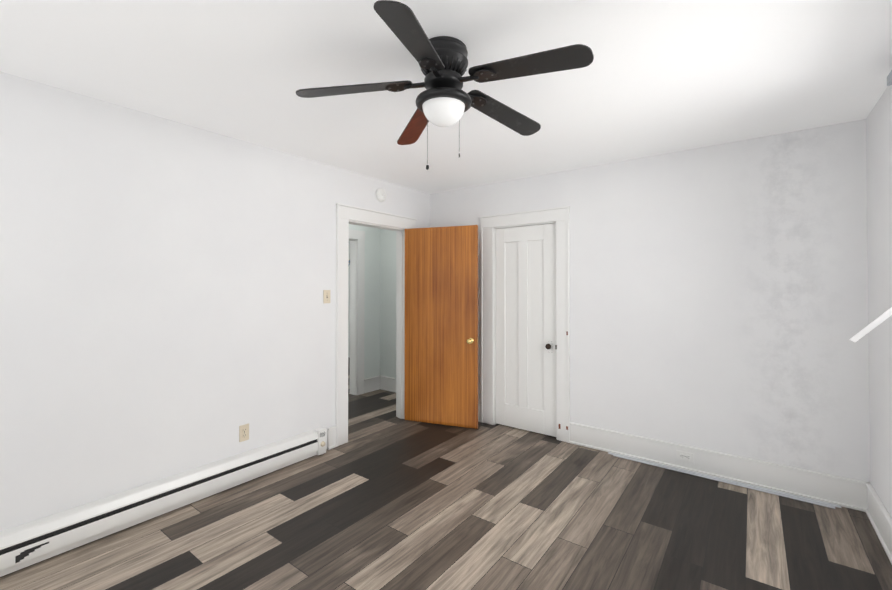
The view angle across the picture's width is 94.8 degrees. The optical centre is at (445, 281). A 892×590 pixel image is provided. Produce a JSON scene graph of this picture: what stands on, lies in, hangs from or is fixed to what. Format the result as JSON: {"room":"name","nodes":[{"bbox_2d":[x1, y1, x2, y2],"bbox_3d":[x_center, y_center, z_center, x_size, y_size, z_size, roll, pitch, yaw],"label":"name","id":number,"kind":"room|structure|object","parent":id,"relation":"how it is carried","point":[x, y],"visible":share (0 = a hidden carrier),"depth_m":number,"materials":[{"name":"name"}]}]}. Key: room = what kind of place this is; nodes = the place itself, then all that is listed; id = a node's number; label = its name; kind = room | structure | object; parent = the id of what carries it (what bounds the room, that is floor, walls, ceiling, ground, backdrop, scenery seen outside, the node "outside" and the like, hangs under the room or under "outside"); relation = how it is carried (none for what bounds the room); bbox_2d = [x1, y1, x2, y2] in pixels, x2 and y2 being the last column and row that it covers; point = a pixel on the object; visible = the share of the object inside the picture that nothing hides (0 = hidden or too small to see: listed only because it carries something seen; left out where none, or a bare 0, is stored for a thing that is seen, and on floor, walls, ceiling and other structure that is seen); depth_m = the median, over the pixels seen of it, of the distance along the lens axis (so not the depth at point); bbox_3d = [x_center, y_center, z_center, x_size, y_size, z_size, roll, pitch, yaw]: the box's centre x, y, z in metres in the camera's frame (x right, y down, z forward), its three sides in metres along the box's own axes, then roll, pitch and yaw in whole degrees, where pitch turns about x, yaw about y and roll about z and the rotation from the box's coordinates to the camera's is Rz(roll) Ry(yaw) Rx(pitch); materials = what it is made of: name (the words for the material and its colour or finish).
{"room":"empty bedroom","nodes":[
{"label":"empty bedroom","id":0,"kind":"room"},
{"bbox_2d":[0,71,429,531],"bbox_3d":[-1.449,0.210,3.046,0.120,2.440,4.756,-1,-1,37],"label":"wall","id":1,"kind":"structure","parent":0,"point":[165,311],"depth_m":2.48,"materials":[{"name":"paint"}]},
{"bbox_2d":[0,427,325,576],"bbox_3d":[-1.792,1.312,2.394,0.097,0.198,2.583,-1,-1,37],"label":"baseboard heater","id":2,"kind":"object","parent":1,"relation":"attached to","point":[32,542],"visible":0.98,"depth_m":2.39,"materials":[{"name":"white metal"}]},
{"bbox_2d":[239,424,248,441],"bbox_3d":[-1.443,1.084,2.936,0.009,0.115,0.070,-1,-1,37],"label":"electrical outlet","id":3,"kind":"object","parent":1,"relation":"attached to","point":[243,432],"visible":1,"depth_m":2.93,"materials":[{"name":"beige plastic"}]},
{"bbox_2d":[323,290,329,302],"bbox_3d":[-1.016,0.131,3.513,0.017,0.114,0.070,-1,-1,37],"label":"light switch","id":4,"kind":"object","parent":1,"relation":"attached to","point":[326,296],"visible":1,"depth_m":3.51,"materials":[{"name":"beige plastic"}]},
{"bbox_2d":[335,203,416,446],"bbox_3d":[-0.698,0.382,4.037,0.174,2.120,1.052,-1,-1,37],"label":"trim","id":5,"kind":"structure","parent":1,"relation":"attached to","point":[346,215],"depth_m":3.68,"materials":[{"name":"white paint"}]},
{"bbox_2d":[375,188,386,201],"bbox_3d":[-0.631,-0.848,4.023,0.038,0.132,0.132,-1,-1,37],"label":"smoke detector","id":6,"kind":"object","parent":1,"relation":"attached to","point":[380,194],"visible":1,"depth_m":4.00,"materials":[{"name":"white plastic"}]},
{"bbox_2d":[404,225,477,428],"bbox_3d":[-0.060,0.443,4.149,0.793,1.985,0.181,0,-1,20],"label":"wood door","id":7,"kind":"structure","parent":1,"relation":"in","point":[441,325],"depth_m":4.12,"materials":[{"name":"orange wood"}]},
{"bbox_2d":[348,241,349,356],"bbox_3d":[-1.188,0.265,7.597,2.850,2.440,0.120,-1,-1,37],"label":"wall","id":8,"kind":"structure","parent":0,"point":[349,309],"depth_m":8.05,"materials":[{"name":"paint"}]},
{"bbox_2d":[349,224,379,378],"bbox_3d":[-1.417,0.234,5.010,0.120,2.440,4.300,-1,-1,37],"label":"wall","id":9,"kind":"structure","parent":0,"point":[372,312],"depth_m":5.48,"materials":[{"name":"paint"}]},
{"bbox_2d":[349,229,364,394],"bbox_3d":[-1.439,0.398,4.959,0.144,2.110,1.085,-1,-1,37],"label":"trim","id":10,"kind":"structure","parent":9,"relation":"attached to","point":[357,262],"depth_m":5.29,"materials":[{"name":"white paint"}]},
{"bbox_2d":[380,229,395,377],"bbox_3d":[-0.402,0.238,5.307,1.150,2.440,0.120,-1,-1,37],"label":"wall","id":11,"kind":"structure","parent":0,"point":[387,303],"depth_m":5.51,"materials":[{"name":"paint"}]},
{"bbox_2d":[375,375,395,392],"bbox_3d":[-0.495,1.367,5.270,1.030,0.181,0.028,-1,-1,37],"label":"baseboard","id":12,"kind":"structure","parent":11,"relation":"attached to","point":[381,382],"depth_m":5.50,"materials":[{"name":"white paint"}]},
{"bbox_2d":[0,357,891,589],"bbox_3d":[-1.117,1.468,3.709,8.000,0.060,6.600,-1,-1,37],"label":"floor","id":13,"kind":"structure","parent":0,"point":[384,497],"depth_m":2.34,"materials":[{"name":"laminate"}]},
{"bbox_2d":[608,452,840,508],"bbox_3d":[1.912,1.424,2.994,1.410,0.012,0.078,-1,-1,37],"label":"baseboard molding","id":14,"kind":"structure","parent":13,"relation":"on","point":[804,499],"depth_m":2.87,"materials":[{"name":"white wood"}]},
{"bbox_2d":[0,0,891,193],"bbox_3d":[-1.117,-1.031,3.739,8.000,0.060,6.600,-1,-1,37],"label":"ceiling","id":15,"kind":"structure","parent":0,"point":[656,77],"depth_m":2.00,"materials":[{"name":"paint"}]},
{"bbox_2d":[296,0,593,169],"bbox_3d":[0.030,-0.760,1.794,1.188,0.529,1.218,-1,-1,37],"label":"ceiling fan","id":16,"kind":"object","parent":15,"relation":"hanging from","point":[443,99],"visible":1,"depth_m":1.72,"materials":[{"name":"black metal"}]},
{"bbox_2d":[430,119,869,481],"bbox_3d":[1.307,0.217,3.610,3.620,2.440,0.120,-1,-1,37],"label":"wall","id":17,"kind":"structure","parent":0,"point":[718,297],"depth_m":3.00,"materials":[{"name":"paint"}]},
{"bbox_2d":[478,404,480,421],"bbox_3d":[0.088,1.356,4.415,0.688,0.181,0.028,-1,-1,37],"label":"baseboard","id":18,"kind":"structure","parent":17,"relation":"attached to","point":[479,405],"depth_m":4.22,"materials":[{"name":"white paint"}]},
{"bbox_2d":[480,206,569,442],"bbox_3d":[0.768,0.387,3.990,0.939,2.110,0.154,-1,-1,37],"label":"trim","id":19,"kind":"structure","parent":17,"relation":"attached to","point":[558,216],"depth_m":3.89,"materials":[{"name":"white paint"}]},
{"bbox_2d":[495,223,556,436],"bbox_3d":[0.753,0.448,3.950,0.668,1.966,0.100,-1,-1,37],"label":"closet door","id":20,"kind":"structure","parent":17,"relation":"in","point":[525,392],"depth_m":3.95,"materials":[{"name":"white paint"}]},
{"bbox_2d":[676,450,693,462],"bbox_3d":[1.811,1.326,3.107,0.115,0.070,0.009,-1,-1,37],"label":"electrical outlet","id":21,"kind":"object","parent":17,"relation":"attached to","point":[685,456],"visible":1,"depth_m":3.10,"materials":[{"name":"white plastic"}]},
{"bbox_2d":[569,422,869,510],"bbox_3d":[1.847,1.341,3.101,1.859,0.181,0.028,-1,-1,37],"label":"baseboard","id":22,"kind":"structure","parent":17,"relation":"attached to","point":[854,494],"depth_m":2.94,"materials":[{"name":"white paint"}]},
{"bbox_2d":[866,85,891,517],"bbox_3d":[1.349,0.183,0.745,0.120,2.440,4.420,-1,-1,37],"label":"wall","id":23,"kind":"structure","parent":0,"point":[879,173],"depth_m":2.30,"materials":[{"name":"paint"}]},
{"bbox_2d":[849,70,891,341],"bbox_3d":[1.725,-0.255,1.499,0.167,1.446,1.519,-1,-1,37],"label":"window frame","id":24,"kind":"structure","parent":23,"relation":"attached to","point":[872,325],"depth_m":1.99,"materials":[{"name":"white"}]},
{"bbox_2d":[863,481,891,563],"bbox_3d":[1.326,1.313,0.823,0.028,0.181,4.300,-1,-1,37],"label":"baseboard","id":25,"kind":"structure","parent":23,"relation":"attached to","point":[880,519],"depth_m":2.30,"materials":[{"name":"white paint"}]}
]}

